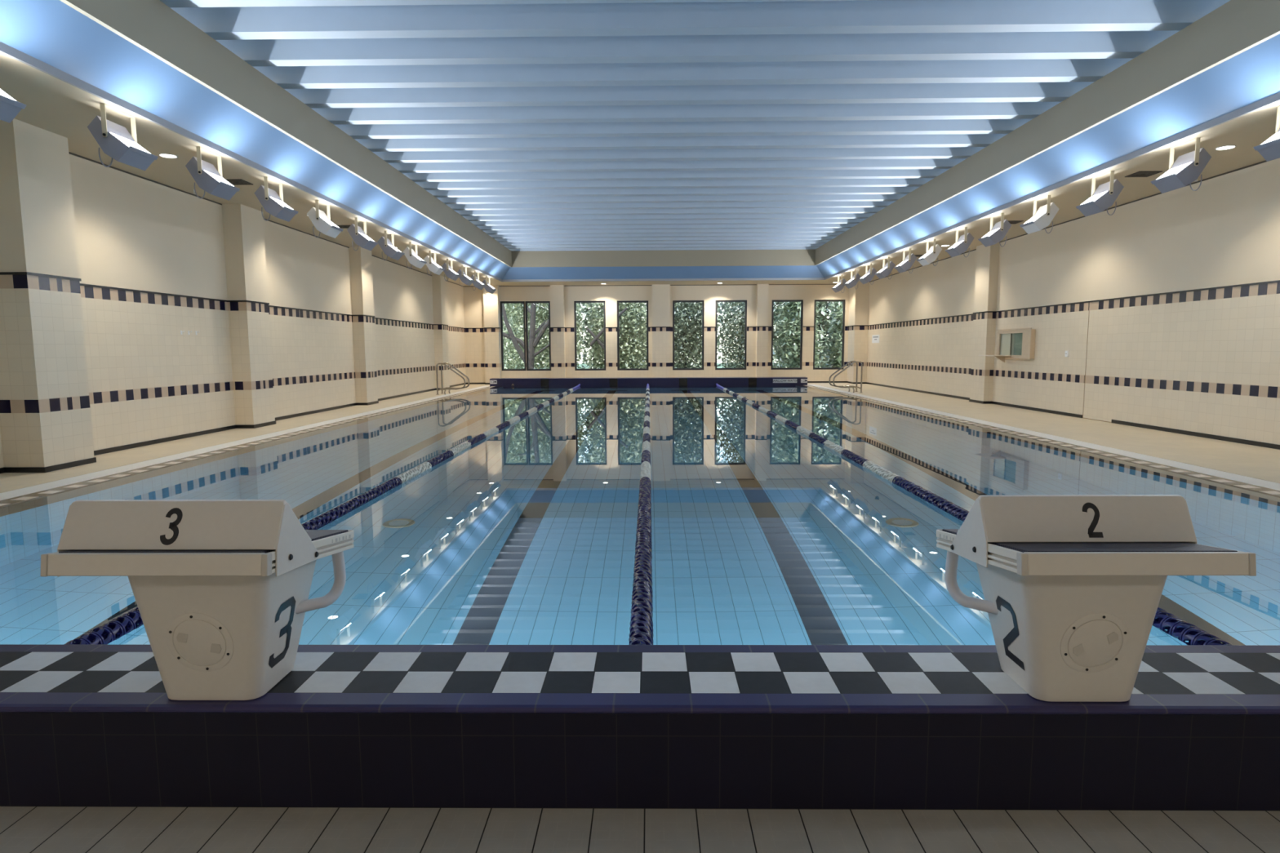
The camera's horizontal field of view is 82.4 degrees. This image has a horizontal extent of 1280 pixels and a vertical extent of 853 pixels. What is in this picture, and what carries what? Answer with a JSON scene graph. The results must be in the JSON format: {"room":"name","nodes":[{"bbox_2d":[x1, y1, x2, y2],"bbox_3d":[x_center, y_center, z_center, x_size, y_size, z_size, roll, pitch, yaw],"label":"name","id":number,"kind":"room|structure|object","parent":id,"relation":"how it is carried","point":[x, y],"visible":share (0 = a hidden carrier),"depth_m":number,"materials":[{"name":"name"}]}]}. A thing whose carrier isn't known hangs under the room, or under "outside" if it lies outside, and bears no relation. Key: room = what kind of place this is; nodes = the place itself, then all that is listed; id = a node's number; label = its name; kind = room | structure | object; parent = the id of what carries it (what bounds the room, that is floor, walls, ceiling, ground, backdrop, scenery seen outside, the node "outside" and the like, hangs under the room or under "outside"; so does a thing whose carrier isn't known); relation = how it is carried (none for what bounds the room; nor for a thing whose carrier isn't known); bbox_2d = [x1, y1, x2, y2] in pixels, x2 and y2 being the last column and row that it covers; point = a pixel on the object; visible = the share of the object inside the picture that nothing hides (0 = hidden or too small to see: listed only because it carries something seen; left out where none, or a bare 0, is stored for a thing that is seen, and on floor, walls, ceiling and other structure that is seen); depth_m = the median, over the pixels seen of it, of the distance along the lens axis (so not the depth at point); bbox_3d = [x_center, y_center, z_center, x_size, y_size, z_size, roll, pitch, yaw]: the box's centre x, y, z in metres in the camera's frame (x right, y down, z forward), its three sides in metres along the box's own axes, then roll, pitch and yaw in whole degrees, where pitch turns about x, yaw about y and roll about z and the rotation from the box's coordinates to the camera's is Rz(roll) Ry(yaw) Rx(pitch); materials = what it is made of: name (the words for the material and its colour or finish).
{"room":"indoor swimming pool","nodes":[
{"label":"indoor swimming pool","id":0,"kind":"room"},
{"bbox_2d":[0,118,93,466],"bbox_3d":[-6.827,-1.404,8.247,0.501,3.770,0.730,0,6,1],"label":"pillar","id":1,"kind":"structure","parent":0,"point":[46,420],"depth_m":8.05,"materials":[{"name":"beige tile"}]},
{"bbox_2d":[0,271,96,472],"bbox_3d":[-6.824,-0.612,8.330,0.526,2.178,0.754,0,6,1],"label":"trim","id":2,"kind":"structure","parent":1,"relation":"attached to","point":[6,469],"depth_m":8.07,"materials":[{"name":"black tile"}]},
{"bbox_2d":[0,153,466,467],"bbox_3d":[-6.995,-1.688,10.941,0.001,3.770,34.945,0,6,1],"label":"wall","id":3,"kind":"structure","parent":0,"point":[148,380],"depth_m":11.53,"materials":[{"name":"beige tile"}]},
{"bbox_2d":[0,382,466,473],"bbox_3d":[-6.981,0.157,11.136,0.012,0.060,34.945,0,6,1],"label":"baseboard","id":4,"kind":"structure","parent":3,"relation":"attached to","point":[232,427],"depth_m":11.69,"materials":[{"name":"black tile"}]},
{"bbox_2d":[68,151,463,286],"bbox_3d":[-7.000,-3.551,10.745,0.006,0.022,34.945,0,6,1],"label":"trim","id":5,"kind":"structure","parent":3,"relation":"attached to","point":[69,153],"depth_m":11.29,"materials":[{"name":"brown"}]},
{"bbox_2d":[80,283,463,328],"bbox_3d":[-6.989,-1.964,10.912,0.014,0.026,34.945,0,6,1],"label":"trim","id":6,"kind":"structure","parent":3,"relation":"attached to","point":[81,284],"depth_m":11.51,"materials":[{"name":"black tile"}]},
{"bbox_2d":[0,384,488,493],"bbox_3d":[-6.442,-0.139,15.634,0.980,0.300,25.925,0,6,1],"label":"pool deck","id":7,"kind":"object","parent":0,"point":[9,482],"visible":0.33,"depth_m":10.37,"materials":[{"name":"tile"}]},
{"bbox_2d":[435,362,469,395],"bbox_3d":[-5.656,-1.448,22.090,0.895,0.952,0.590,0,6,1],"label":"pool ladder","id":8,"kind":"object","parent":7,"relation":"on","point":[443,363],"visible":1,"depth_m":21.87,"materials":[{"name":"silver metal"}]},
{"bbox_3d":[-5.790,-0.138,15.626,0.324,0.294,25.925,0,6,1],"label":"trim","id":9,"kind":"structure","parent":7,"relation":"attached to","visible":0},
{"bbox_2d":[0,385,489,500],"bbox_3d":[-5.796,-0.141,15.153,0.300,0.199,24.985,0,6,1],"label":"overflow grating","id":10,"kind":"object","parent":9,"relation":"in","point":[11,494],"visible":0.34,"depth_m":9.25,"materials":[{"name":"white"}]},
{"bbox_2d":[222,204,275,425],"bbox_3d":[-6.840,-1.881,12.767,0.366,3.770,0.720,0,6,1],"label":"pillar","id":11,"kind":"structure","parent":0,"point":[242,224],"depth_m":12.54,"materials":[{"name":"beige tile"}]},
{"bbox_2d":[227,300,275,428],"bbox_3d":[-6.836,-1.089,12.851,0.390,2.178,0.744,0,6,1],"label":"trim","id":12,"kind":"structure","parent":11,"relation":"attached to","point":[239,426],"depth_m":12.60,"materials":[{"name":"black tile"}]},
{"bbox_2d":[0,52,500,285],"bbox_3d":[-6.122,-3.565,10.732,1.864,0.001,35.045,0,6,1],"label":"soffit","id":13,"kind":"structure","parent":0,"point":[55,105],"depth_m":9.07,"materials":[{"name":"paint"}]},
{"bbox_2d":[0,88,26,123],"bbox_3d":[-5.310,-2.755,5.858,0.428,0.595,0.460,0,6,1],"label":"floodlight","id":14,"kind":"object","parent":13,"relation":"hanging from","point":[10,108],"visible":1,"depth_m":5.99,"materials":[{"name":"beige metal"}]},
{"bbox_2d":[87,103,158,170],"bbox_3d":[-5.290,-2.927,7.489,0.428,0.595,0.460,0,6,1],"label":"floodlight","id":15,"kind":"object","parent":13,"relation":"hanging from","point":[114,140],"visible":1,"depth_m":7.35,"materials":[{"name":"beige metal"}]},
{"bbox_2d":[185,146,239,200],"bbox_3d":[-5.271,-3.090,9.030,0.428,0.595,0.460,0,6,1],"label":"floodlight","id":16,"kind":"object","parent":13,"relation":"hanging from","point":[206,175],"visible":1,"depth_m":8.86,"materials":[{"name":"beige metal"}]},
{"bbox_2d":[225,178,253,185],"bbox_3d":[-5.858,-3.548,10.618,0.320,0.010,0.320,0,6,1],"label":"ceiling vent","id":17,"kind":"object","parent":13,"relation":"attached to","point":[238,181],"visible":0.84,"depth_m":10.64,"materials":[{"name":"grey metal"}]},
{"bbox_2d":[253,177,298,222],"bbox_3d":[-5.252,-3.253,10.571,0.428,0.595,0.460,0,6,1],"label":"floodlight","id":18,"kind":"object","parent":13,"relation":"hanging from","point":[273,204],"visible":1,"depth_m":10.39,"materials":[{"name":"beige metal"}]},
{"bbox_2d":[306,200,343,238],"bbox_3d":[-5.233,-3.421,12.162,0.428,0.595,0.460,0,6,1],"label":"floodlight","id":19,"kind":"object","parent":13,"relation":"hanging from","point":[322,223],"visible":1,"depth_m":11.98,"materials":[{"name":"white metal"}]},
{"bbox_2d":[346,217,377,250],"bbox_3d":[-5.213,-3.589,13.753,0.428,0.595,0.460,0,6,1],"label":"floodlight","id":20,"kind":"object","parent":13,"relation":"hanging from","point":[360,237],"visible":1,"depth_m":13.57,"materials":[{"name":"beige metal"}]},
{"bbox_2d":[377,231,404,260],"bbox_3d":[-5.195,-3.748,15.265,0.428,0.595,0.460,0,6,1],"label":"floodlight","id":21,"kind":"object","parent":13,"relation":"hanging from","point":[388,247],"visible":1,"depth_m":15.08,"materials":[{"name":"beige metal"}]},
{"bbox_2d":[402,241,426,268],"bbox_3d":[-5.176,-3.913,16.826,0.428,0.595,0.460,0,6,1],"label":"floodlight","id":22,"kind":"object","parent":13,"relation":"hanging from","point":[412,256],"visible":1,"depth_m":16.64,"materials":[{"name":"white metal"}]},
{"bbox_2d":[422,250,444,275],"bbox_3d":[-5.158,-4.071,18.318,0.428,0.595,0.460,0,6,1],"label":"floodlight","id":23,"kind":"object","parent":13,"relation":"hanging from","point":[431,264],"visible":1,"depth_m":18.13,"materials":[{"name":"white metal"}]},
{"bbox_2d":[441,258,461,281],"bbox_3d":[-5.139,-4.236,19.879,0.428,0.595,0.460,0,6,1],"label":"floodlight","id":24,"kind":"object","parent":13,"relation":"hanging from","point":[448,271],"visible":1,"depth_m":19.70,"materials":[{"name":"beige metal"}]},
{"bbox_2d":[456,265,474,286],"bbox_3d":[-5.119,-4.402,21.450,0.428,0.595,0.460,0,6,1],"label":"floodlight","id":25,"kind":"object","parent":13,"relation":"hanging from","point":[464,277],"visible":1,"depth_m":21.27,"materials":[{"name":"beige metal"}]},
{"bbox_2d":[469,271,485,290],"bbox_3d":[-5.101,-4.566,23.001,0.428,0.595,0.460,0,6,1],"label":"floodlight","id":26,"kind":"object","parent":13,"relation":"hanging from","point":[477,283],"visible":1,"depth_m":22.82,"materials":[{"name":"beige metal"}]},
{"bbox_2d":[481,275,496,294],"bbox_3d":[-5.081,-4.737,24.622,0.428,0.595,0.460,0,6,1],"label":"floodlight","id":27,"kind":"object","parent":13,"relation":"hanging from","point":[488,287],"visible":1,"depth_m":24.43,"materials":[{"name":"beige metal"}]},
{"bbox_2d":[0,0,510,279],"bbox_3d":[-4.943,-4.115,13.428,0.410,0.408,25.990,0,6,1],"label":"cove","id":28,"kind":"object","parent":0,"point":[53,33],"visible":1,"depth_m":8.08,"materials":[{"name":"blue paint"}]},
{"bbox_2d":[0,41,502,281],"bbox_3d":[-5.142,-3.894,13.454,0.030,0.075,26.010,0,6,1],"label":"crown molding","id":29,"kind":"structure","parent":28,"relation":"attached to","point":[5,49],"depth_m":8.22,"materials":[{"name":"grey paint"}]},
{"bbox_2d":[59,0,511,266],"bbox_3d":[-4.712,-4.593,13.377,0.055,0.552,25.164,0,6,1],"label":"fascia","id":30,"kind":"object","parent":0,"point":[152,26],"visible":1,"depth_m":9.02,"materials":[{"name":"paint"}]},
{"bbox_2d":[349,247,377,403],"bbox_3d":[-6.796,-2.427,17.938,0.326,3.770,0.700,0,6,1],"label":"pillar","id":31,"kind":"structure","parent":0,"point":[361,260],"depth_m":17.71,"materials":[{"name":"beige tile"}]},
{"bbox_2d":[431,275,449,388],"bbox_3d":[-6.715,-3.130,24.591,0.326,3.770,0.700,0,6,1],"label":"pillar","id":32,"kind":"structure","parent":0,"point":[439,302],"depth_m":24.32,"materials":[{"name":"beige tile"}]},
{"bbox_2d":[483,285,501,382],"bbox_3d":[-5.690,-3.513,28.178,0.559,3.770,0.290,0,6,1],"label":"pillar","id":33,"kind":"structure","parent":0,"point":[491,301],"depth_m":28.04,"materials":[{"name":"beige tile"}]},
{"bbox_2d":[550,284,565,377],"bbox_3d":[-3.156,-3.521,28.146,0.504,3.770,0.290,0,6,1],"label":"pillar","id":34,"kind":"structure","parent":0,"point":[557,308],"depth_m":27.99,"materials":[{"name":"beige tile"}]},
{"bbox_2d":[0,385,1279,645],"bbox_3d":[0.184,-0.213,14.708,11.260,0.001,24.280,0,6,1],"label":"water","id":35,"kind":"object","parent":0,"point":[763,532],"visible":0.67,"depth_m":5.66,"materials":[{"name":"liquid"}]},
{"bbox_2d":[63,383,580,644],"bbox_3d":[-2.356,-0.226,14.738,0.114,0.132,24.260,0,6,1],"label":"lane rope","id":36,"kind":"object","parent":35,"relation":"on","point":[102,635],"visible":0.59,"depth_m":6.13,"materials":[{"name":"blue"}]},
{"bbox_2d":[628,383,653,644],"bbox_3d":[0.144,-0.234,14.706,0.114,0.132,24.260,0,6,1],"label":"lane rope","id":37,"kind":"object","parent":35,"relation":"on","point":[641,628],"visible":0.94,"depth_m":4.49,"materials":[{"name":"blue"}]},
{"bbox_2d":[715,383,1233,645],"bbox_3d":[2.658,-0.242,14.675,0.114,0.132,24.260,0,6,1],"label":"lane rope","id":38,"kind":"object","parent":35,"relation":"on","point":[1176,627],"visible":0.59,"depth_m":6.25,"materials":[{"name":"blue"}]},
{"bbox_2d":[0,644,1279,810],"bbox_3d":[0.551,1.907,2.494,15.320,2.229,0.474,0,6,1],"label":"wall","id":39,"kind":"structure","parent":0,"point":[688,726],"depth_m":2.19,"materials":[{"name":"tile"}]},
{"bbox_2d":[40,499,354,700],"bbox_3d":[-1.258,0.502,2.209,0.603,0.641,0.597,0,6,1],"label":"starting block","id":40,"kind":"object","parent":39,"relation":"on","point":[220,588],"visible":1,"depth_m":2.08,"materials":[{"name":"grey plastic"}]},
{"bbox_2d":[936,494,1256,702],"bbox_3d":[1.277,0.504,2.178,0.603,0.620,0.597,0,6,1],"label":"starting block","id":41,"kind":"object","parent":39,"relation":"on","point":[1073,585],"visible":1,"depth_m":2.09,"materials":[{"name":"grey plastic"}]},
{"bbox_2d":[0,806,1279,852],"bbox_3d":[0.493,1.593,-2.060,15.280,0.001,8.580,0,6,1],"label":"floor","id":42,"kind":"structure","parent":0,"point":[23,829],"depth_m":2.09,"materials":[{"name":"tile"}]},
{"bbox_2d":[489,377,807,386],"bbox_3d":[0.304,-1.534,26.997,11.620,0.529,0.460,0,6,1],"label":"wall","id":43,"kind":"structure","parent":0,"point":[652,381],"depth_m":26.76,"materials":[{"name":"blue tile"}]},
{"bbox_2d":[772,378,797,382],"bbox_3d":[5.292,-1.665,26.685,0.939,0.140,0.008,0,6,1],"label":"depth marker","id":44,"kind":"object","parent":43,"relation":"attached to","point":[775,380],"visible":1,"depth_m":26.68,"materials":[{"name":"white"}]},
{"bbox_2d":[470,280,837,285],"bbox_3d":[0.838,-5.334,27.195,15.380,0.001,1.765,0,6,1],"label":"soffit","id":45,"kind":"structure","parent":0,"point":[747,282],"depth_m":27.13,"materials":[{"name":"paint"}]},
{"bbox_2d":[463,284,848,382],"bbox_3d":[0.858,-3.561,28.360,15.280,3.770,0.280,0,6,1],"label":"wall","id":46,"kind":"structure","parent":0,"point":[473,300],"depth_m":28.19,"materials":[{"name":"beige tile"}]},
{"bbox_2d":[500,301,526,370],"bbox_3d":[-4.911,-3.503,28.381,0.960,2.670,0.070,0,6,1],"label":"window","id":47,"kind":"structure","parent":46,"relation":"in","point":[501,302],"depth_m":28.34,"materials":[{"name":"grey"}]},
{"bbox_2d":[524,301,551,370],"bbox_3d":[-3.938,-3.506,28.369,0.965,2.670,0.070,0,6,1],"label":"window","id":48,"kind":"structure","parent":46,"relation":"in","point":[526,302],"depth_m":28.34,"materials":[{"name":"grey"}]},
{"bbox_2d":[573,301,605,370],"bbox_3d":[-1.930,-3.512,28.343,1.212,2.670,0.070,0,6,1],"label":"window","id":49,"kind":"structure","parent":46,"relation":"in","point":[575,302],"depth_m":28.31,"materials":[{"name":"grey"}]},
{"bbox_2d":[617,300,648,370],"bbox_3d":[-0.277,-3.517,28.323,1.210,2.670,0.070,0,6,1],"label":"window","id":50,"kind":"structure","parent":46,"relation":"in","point":[618,301],"depth_m":28.30,"materials":[{"name":"grey"}]},
{"bbox_2d":[463,284,836,286],"bbox_3d":[0.848,-5.410,28.020,15.280,0.022,0.006,0,6,1],"label":"trim","id":51,"kind":"structure","parent":46,"relation":"attached to","point":[769,284],"depth_m":28.02,"materials":[{"name":"brown"}]},
{"bbox_2d":[672,300,704,369],"bbox_3d":[1.867,-3.524,28.296,1.210,2.670,0.070,0,6,1],"label":"window","id":52,"kind":"structure","parent":46,"relation":"in","point":[673,301],"depth_m":28.25,"materials":[{"name":"grey"}]},
{"bbox_2d":[715,300,746,369],"bbox_3d":[3.513,-3.529,28.275,1.211,2.670,0.070,0,6,1],"label":"window","id":53,"kind":"structure","parent":46,"relation":"in","point":[717,301],"depth_m":28.23,"materials":[{"name":"grey"}]},
{"bbox_2d":[770,299,803,369],"bbox_3d":[5.667,-3.536,28.248,1.202,2.670,0.070,0,6,1],"label":"window","id":54,"kind":"structure","parent":46,"relation":"in","point":[774,300],"depth_m":28.21,"materials":[{"name":"grey"}]},
{"bbox_2d":[813,299,844,369],"bbox_3d":[7.283,-3.541,28.228,1.190,2.670,0.070,0,6,1],"label":"window","id":55,"kind":"structure","parent":46,"relation":"in","point":[815,300],"depth_m":28.19,"materials":[{"name":"grey"}]},
{"bbox_2d":[651,284,670,377],"bbox_3d":[0.808,-3.533,28.097,0.696,3.770,0.290,0,6,1],"label":"pillar","id":56,"kind":"structure","parent":0,"point":[660,292],"depth_m":27.94,"materials":[{"name":"beige tile"}]},
{"bbox_2d":[510,249,815,267],"bbox_3d":[0.812,-5.929,25.793,10.800,0.552,0.055,0,6,1],"label":"fascia","id":57,"kind":"object","parent":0,"point":[685,257],"visible":0.9,"depth_m":25.76,"materials":[{"name":"paint"}]},
{"bbox_2d":[502,265,823,279],"bbox_3d":[0.817,-5.476,26.076,11.619,0.408,0.411,0,6,1],"label":"cove","id":58,"kind":"object","parent":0,"point":[793,271],"visible":1,"depth_m":26.07,"materials":[{"name":"blue paint"}]},
{"bbox_2d":[502,277,824,281],"bbox_3d":[0.820,-5.277,26.298,11.639,0.075,0.030,0,6,1],"label":"crown molding","id":59,"kind":"structure","parent":58,"relation":"attached to","point":[791,278],"depth_m":26.29,"materials":[{"name":"grey paint"}]},
{"bbox_2d":[160,0,1230,251],"bbox_3d":[0.630,-4.888,10.510,15.880,0.590,35.545,0,6,1],"label":"ceiling","id":60,"kind":"structure","parent":0,"point":[545,125],"depth_m":10.18,"materials":[{"name":"metal"}]},
{"bbox_2d":[755,284,768,377],"bbox_3d":[4.681,-3.545,28.048,0.420,3.770,0.290,0,6,1],"label":"pillar","id":61,"kind":"structure","parent":0,"point":[762,290],"depth_m":27.90,"materials":[{"name":"beige tile"}]},
{"bbox_2d":[846,281,869,382],"bbox_3d":[8.269,-3.523,27.692,0.544,3.770,0.915,0,6,1],"label":"pillar","id":62,"kind":"structure","parent":0,"point":[857,347],"depth_m":27.29,"materials":[{"name":"beige tile"}]},
{"bbox_2d":[969,241,999,401],"bbox_3d":[8.290,-2.454,17.565,0.254,3.770,0.750,0,6,1],"label":"pillar","id":63,"kind":"structure","parent":0,"point":[987,258],"depth_m":17.36,"materials":[{"name":"beige tile"}]},
{"bbox_2d":[808,382,1279,483],"bbox_3d":[7.344,-0.182,15.461,2.007,0.300,25.925,0,6,1],"label":"pool deck","id":64,"kind":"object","parent":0,"point":[1261,463],"visible":0.56,"depth_m":11.05,"materials":[{"name":"tile"}]},
{"bbox_2d":[828,360,862,392],"bbox_3d":[6.231,-1.505,22.140,0.895,0.952,0.590,0,6,1],"label":"pool ladder","id":65,"kind":"object","parent":64,"relation":"on","point":[852,362],"visible":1,"depth_m":21.91,"materials":[{"name":"silver metal"}]},
{"bbox_3d":[6.179,-0.175,15.476,0.324,0.294,25.925,0,6,1],"label":"trim","id":66,"kind":"structure","parent":64,"relation":"attached to","visible":0},
{"bbox_2d":[807,384,1279,490],"bbox_3d":[6.173,-0.178,15.003,0.300,0.199,24.985,0,6,1],"label":"overflow grating","id":67,"kind":"object","parent":66,"relation":"in","point":[1256,482],"visible":0.35,"depth_m":9.47,"materials":[{"name":"white"}]},
{"bbox_2d":[814,0,1279,265],"bbox_3d":[6.032,-4.627,13.242,0.055,0.552,25.164,0,6,1],"label":"fascia","id":68,"kind":"object","parent":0,"point":[1235,27],"visible":1,"depth_m":9.44,"materials":[{"name":"paint"}]},
{"bbox_2d":[816,33,1279,277],"bbox_3d":[6.266,-4.150,13.287,0.409,0.408,25.990,0,6,1],"label":"cove","id":69,"kind":"object","parent":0,"point":[1251,76],"visible":1,"depth_m":9.60,"materials":[{"name":"blue paint"}]},
{"bbox_2d":[824,92,1279,279],"bbox_3d":[6.466,-3.930,13.308,0.030,0.075,26.010,0,6,1],"label":"crown molding","id":70,"kind":"structure","parent":69,"relation":"attached to","point":[1275,98],"depth_m":9.94,"materials":[{"name":"grey paint"}]},
{"bbox_2d":[826,101,1279,282],"bbox_3d":[7.387,-3.606,10.563,1.878,0.001,35.045,0,6,1],"label":"soffit","id":71,"kind":"structure","parent":0,"point":[1249,131],"depth_m":10.66,"materials":[{"name":"paint"}]},
{"bbox_2d":[831,275,846,293],"bbox_3d":[6.730,-4.800,24.723,0.428,0.595,0.460,0,6,1],"label":"floodlight","id":72,"kind":"object","parent":71,"relation":"hanging from","point":[840,285],"visible":1,"depth_m":24.54,"materials":[{"name":"beige metal"}]},
{"bbox_2d":[844,269,861,288],"bbox_3d":[6.710,-4.630,23.112,0.428,0.595,0.460,0,6,1],"label":"floodlight","id":73,"kind":"object","parent":71,"relation":"hanging from","point":[854,280],"visible":1,"depth_m":22.93,"materials":[{"name":"beige metal"}]},
{"bbox_2d":[857,263,876,284],"bbox_3d":[6.691,-4.459,21.501,0.428,0.595,0.460,0,6,1],"label":"floodlight","id":74,"kind":"object","parent":71,"relation":"hanging from","point":[869,274],"visible":1,"depth_m":21.32,"materials":[{"name":"beige metal"}]},
{"bbox_2d":[874,257,895,279],"bbox_3d":[6.671,-4.292,19.920,0.428,0.595,0.460,0,6,1],"label":"floodlight","id":75,"kind":"object","parent":71,"relation":"hanging from","point":[889,266],"visible":1,"depth_m":19.74,"materials":[{"name":"beige metal"}]},
{"bbox_2d":[893,248,916,273],"bbox_3d":[6.652,-4.124,18.329,0.428,0.595,0.460,0,6,1],"label":"floodlight","id":76,"kind":"object","parent":71,"relation":"hanging from","point":[907,263],"visible":1,"depth_m":18.15,"materials":[{"name":"beige metal"}]},
{"bbox_2d":[916,239,942,266],"bbox_3d":[6.633,-3.959,16.768,0.428,0.595,0.460,0,6,1],"label":"floodlight","id":77,"kind":"object","parent":71,"relation":"hanging from","point":[931,255],"visible":1,"depth_m":16.59,"materials":[{"name":"white metal"}]},
{"bbox_2d":[945,226,973,257],"bbox_3d":[6.613,-3.787,15.137,0.428,0.595,0.460,0,6,1],"label":"floodlight","id":78,"kind":"object","parent":71,"relation":"hanging from","point":[962,245],"visible":1,"depth_m":14.96,"materials":[{"name":"beige metal"}]},
{"bbox_2d":[977,213,1011,247],"bbox_3d":[6.594,-3.624,13.595,0.428,0.595,0.460,0,6,1],"label":"floodlight","id":79,"kind":"object","parent":71,"relation":"hanging from","point":[997,233],"visible":1,"depth_m":13.42,"materials":[{"name":"beige metal"}]},
{"bbox_2d":[1019,195,1059,234],"bbox_3d":[6.575,-3.460,12.044,0.428,0.595,0.460,0,6,1],"label":"floodlight","id":80,"kind":"object","parent":71,"relation":"hanging from","point":[1044,215],"visible":1,"depth_m":11.87,"materials":[{"name":"white metal"}]},
{"bbox_2d":[1075,170,1124,216],"bbox_3d":[6.555,-3.290,10.433,0.428,0.595,0.460,0,6,1],"label":"floodlight","id":81,"kind":"object","parent":71,"relation":"hanging from","point":[1100,199],"visible":1,"depth_m":10.28,"materials":[{"name":"beige metal"}]},
{"bbox_2d":[1124,170,1162,177],"bbox_3d":[7.140,-3.580,10.376,0.320,0.010,0.320,0,6,1],"label":"ceiling vent","id":82,"kind":"object","parent":71,"relation":"attached to","point":[1140,174],"visible":1,"depth_m":10.38,"materials":[{"name":"grey metal"}]},
{"bbox_2d":[1150,137,1211,193],"bbox_3d":[6.536,-3.122,8.842,0.428,0.595,0.460,0,6,1],"label":"floodlight","id":83,"kind":"object","parent":71,"relation":"hanging from","point":[1187,168],"visible":1,"depth_m":8.71,"materials":[{"name":"beige metal"}]},
{"bbox_2d":[1253,105,1279,161],"bbox_3d":[6.517,-2.959,7.301,0.428,0.595,0.460,0,6,1],"label":"floodlight","id":84,"kind":"object","parent":71,"relation":"hanging from","point":[1269,149],"visible":1,"depth_m":7.43,"materials":[{"name":"beige metal"}]},
{"bbox_2d":[866,157,1279,444],"bbox_3d":[8.284,-1.735,10.750,0.001,3.770,34.945,0,6,1],"label":"wall","id":85,"kind":"structure","parent":0,"point":[1207,362],"depth_m":12.36,"materials":[{"name":"beige tile"}]},
{"bbox_2d":[978,327,1035,362],"bbox_3d":[8.102,-1.785,16.185,0.500,0.750,1.560,0,6,1],"label":"upper cabinet","id":86,"kind":"object","parent":85,"relation":"attached to","point":[1014,344],"visible":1,"depth_m":16.11,"materials":[{"name":"wood"}]},
{"bbox_2d":[866,382,1279,449],"bbox_3d":[8.286,0.110,10.945,0.012,0.060,34.945,0,6,1],"label":"baseboard","id":87,"kind":"structure","parent":85,"relation":"attached to","point":[1125,423],"depth_m":12.08,"materials":[{"name":"black tile"}]},
{"bbox_2d":[869,158,1276,282],"bbox_3d":[8.273,-3.598,10.553,0.006,0.022,34.945,0,6,1],"label":"trim","id":88,"kind":"structure","parent":85,"relation":"attached to","point":[1265,161],"depth_m":12.31,"materials":[{"name":"brown"}]},
{"bbox_2d":[867,280,1279,325],"bbox_3d":[8.275,-2.011,10.721,0.014,0.026,34.945,0,6,1],"label":"trim","id":89,"kind":"structure","parent":85,"relation":"attached to","point":[1277,281],"depth_m":12.40,"materials":[{"name":"black tile"}]},
{"bbox_3d":[0.188,0.773,14.812,11.700,1.800,24.260,0,6,1],"label":"basin","id":90,"kind":"object","parent":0,"visible":0},
{"bbox_2d":[0,386,496,507],"bbox_3d":[-5.402,-0.154,14.782,0.473,0.100,24.260,0,6,1],"label":"kerb edge","id":91,"kind":"structure","parent":90,"relation":"on","point":[24,498],"depth_m":8.84,"materials":[{"name":"brown tile"}]},
{"bbox_2d":[804,385,1279,497],"bbox_3d":[5.770,-0.189,14.642,0.473,0.100,24.260,0,6,1],"label":"kerb edge","id":92,"kind":"structure","parent":90,"relation":"on","point":[1276,493],"depth_m":9.04,"materials":[{"name":"brown tile"}]},
{"label":"outside","id":93,"kind":"structure","parent":0,"visible":0},
{"bbox_2d":[515,363,781,368],"bbox_3d":[0.728,-4.522,59.221,120.000,0.001,61.255,0,6,1],"label":"ground","id":94,"kind":"structure","parent":93,"point":[580,365],"depth_m":73.85,"materials":[{"name":"soil"}]},
{"bbox_2d":[502,302,548,368],"bbox_3d":[-8.956,-8.269,41.998,9.348,11.162,4.406,0,6,1],"label":"tree","id":95,"kind":"object","parent":94,"relation":"on","point":[528,303],"visible":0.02,"depth_m":41.41,"materials":[{"name":"green plant"}]},
{"bbox_2d":[502,302,587,368],"bbox_3d":[-5.056,-5.593,34.781,4.962,7.341,4.597,0,6,1],"label":"tree","id":96,"kind":"object","parent":94,"relation":"on","point":[536,331],"visible":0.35,"depth_m":34.18,"materials":[{"name":"green plant"}]},
{"bbox_2d":[584,302,646,368],"bbox_3d":[-1.093,-5.720,35.384,3.259,7.412,4.584,0,6,1],"label":"tree","id":97,"kind":"object","parent":94,"relation":"on","point":[634,317],"visible":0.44,"depth_m":34.67,"materials":[{"name":"green plant"}]},
{"bbox_2d":[576,302,726,368],"bbox_3d":[0.451,-8.276,41.862,9.342,11.121,4.342,0,6,1],"label":"tree","id":98,"kind":"object","parent":94,"relation":"on","point":[586,304],"visible":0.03,"depth_m":41.52,"materials":[{"name":"green plant"}]},
{"bbox_2d":[674,302,702,368],"bbox_3d":[2.178,-5.578,35.079,2.930,7.164,4.167,0,6,1],"label":"tree","id":99,"kind":"object","parent":94,"relation":"on","point":[692,315],"visible":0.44,"depth_m":34.27,"materials":[{"name":"green plant"}]},
{"bbox_2d":[718,302,745,368],"bbox_3d":[4.761,-5.313,34.072,2.162,6.825,3.725,0,6,1],"label":"tree","id":100,"kind":"object","parent":94,"relation":"on","point":[737,317],"visible":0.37,"depth_m":33.44,"materials":[{"name":"green plant"}]},
{"bbox_2d":[733,302,843,368],"bbox_3d":[9.889,-8.260,41.776,9.362,11.029,4.288,0,6,1],"label":"tree","id":101,"kind":"object","parent":94,"relation":"on","point":[824,313],"visible":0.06,"depth_m":41.11,"materials":[{"name":"green plant"}]},
{"bbox_2d":[773,302,824,368],"bbox_3d":[7.011,-4.886,32.551,2.154,6.279,3.136,0,6,1],"label":"tree","id":102,"kind":"object","parent":94,"relation":"on","point":[791,347],"visible":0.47,"depth_m":32.11,"materials":[{"name":"green plant"}]},
{"bbox_2d":[822,301,843,367],"bbox_3d":[9.494,-5.047,32.552,2.414,6.577,3.273,0,6,1],"label":"tree","id":103,"kind":"object","parent":94,"relation":"on","point":[837,334],"visible":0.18,"depth_m":32.45,"materials":[{"name":"green plant"}]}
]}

